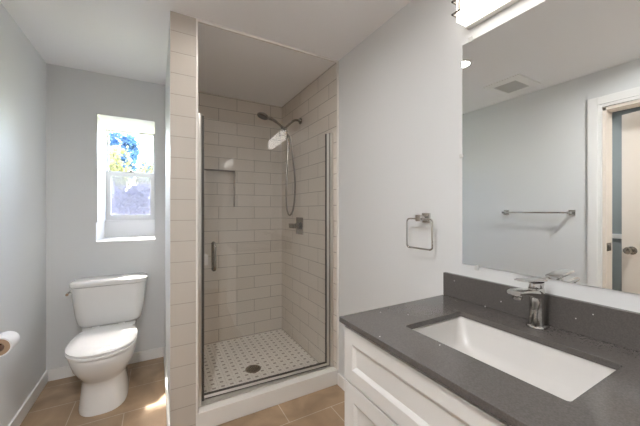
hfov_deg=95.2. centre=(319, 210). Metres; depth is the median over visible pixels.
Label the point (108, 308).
toilet
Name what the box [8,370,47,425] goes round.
baseboard
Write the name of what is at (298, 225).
shower valve
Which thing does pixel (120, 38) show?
ceiling
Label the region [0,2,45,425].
wall
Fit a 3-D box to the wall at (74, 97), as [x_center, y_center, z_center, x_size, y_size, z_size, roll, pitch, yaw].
[-1.380,0.087,2.939,1.937,2.440,0.520,0,0,-29]
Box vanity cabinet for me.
[345,326,510,425]
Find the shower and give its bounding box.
[257,112,301,215]
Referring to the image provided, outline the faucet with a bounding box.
[507,277,547,330]
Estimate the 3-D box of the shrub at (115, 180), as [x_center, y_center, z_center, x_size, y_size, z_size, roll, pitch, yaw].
[-5.456,-0.327,7.313,1.373,2.972,0.933,0,0,-29]
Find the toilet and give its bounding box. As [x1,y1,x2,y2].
[64,272,147,416]
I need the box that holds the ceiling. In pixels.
[0,0,411,106]
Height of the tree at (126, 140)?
3.175 m
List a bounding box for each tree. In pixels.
[109,132,140,182]
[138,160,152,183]
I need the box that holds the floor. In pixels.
[20,329,344,425]
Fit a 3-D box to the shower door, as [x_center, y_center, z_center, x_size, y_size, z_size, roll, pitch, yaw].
[-0.347,0.299,2.056,0.975,1.794,0.116,0,0,-29]
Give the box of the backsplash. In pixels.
[443,272,639,351]
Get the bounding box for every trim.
[196,18,197,425]
[198,19,336,62]
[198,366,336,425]
[337,60,338,369]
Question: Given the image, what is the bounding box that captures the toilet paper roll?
[0,331,19,356]
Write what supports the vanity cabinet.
on the floor
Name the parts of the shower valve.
lever handle, trim plate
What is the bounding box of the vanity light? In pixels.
[451,0,519,29]
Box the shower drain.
[245,365,260,372]
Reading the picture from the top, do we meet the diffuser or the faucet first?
the diffuser
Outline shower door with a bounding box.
[198,113,332,406]
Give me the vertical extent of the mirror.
1.010 m
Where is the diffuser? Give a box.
[457,0,507,25]
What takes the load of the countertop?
on the vanity cabinet
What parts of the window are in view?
sill, frame, sash, sash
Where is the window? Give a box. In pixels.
[96,113,154,241]
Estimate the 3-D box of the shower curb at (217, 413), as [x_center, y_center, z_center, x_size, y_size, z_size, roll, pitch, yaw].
[-0.328,1.252,2.023,0.978,0.110,0.140,0,0,-29]
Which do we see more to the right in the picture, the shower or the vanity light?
the vanity light
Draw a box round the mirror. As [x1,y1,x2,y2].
[459,0,639,294]
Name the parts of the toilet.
seat, lid, bowl, tank, tank lid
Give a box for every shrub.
[109,139,132,199]
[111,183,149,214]
[132,155,152,187]
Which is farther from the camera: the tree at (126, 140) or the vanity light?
the tree at (126, 140)
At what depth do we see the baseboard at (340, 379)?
2.16 m
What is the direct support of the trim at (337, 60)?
attached to the wall at (400, 88)
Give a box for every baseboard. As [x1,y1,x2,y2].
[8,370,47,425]
[48,347,163,380]
[337,373,344,390]
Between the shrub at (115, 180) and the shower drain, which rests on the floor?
the shower drain
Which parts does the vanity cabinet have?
door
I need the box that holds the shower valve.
[289,217,302,234]
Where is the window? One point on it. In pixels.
(117, 227)
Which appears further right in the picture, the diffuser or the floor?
the diffuser
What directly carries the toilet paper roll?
on the toilet paper holder
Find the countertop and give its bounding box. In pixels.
[339,295,639,425]
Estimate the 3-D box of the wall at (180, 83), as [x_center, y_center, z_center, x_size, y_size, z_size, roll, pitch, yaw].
[-1.064,0.087,2.175,0.158,2.440,1.123,0,0,-29]
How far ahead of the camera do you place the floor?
2.09 m
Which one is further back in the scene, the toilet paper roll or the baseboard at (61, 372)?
the baseboard at (61, 372)
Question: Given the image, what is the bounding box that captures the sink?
[413,316,615,400]
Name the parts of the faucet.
spout, lever handle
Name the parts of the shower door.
frame post, latch plate, pull handle, rail, hinge rail, frame post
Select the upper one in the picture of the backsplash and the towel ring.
the towel ring
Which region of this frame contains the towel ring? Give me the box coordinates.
[406,213,432,250]
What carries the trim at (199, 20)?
attached to the wall at (400, 88)
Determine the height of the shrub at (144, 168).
2.635 m
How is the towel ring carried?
attached to the wall at (400, 88)
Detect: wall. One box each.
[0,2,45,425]
[46,63,281,369]
[164,11,195,425]
[282,0,639,378]

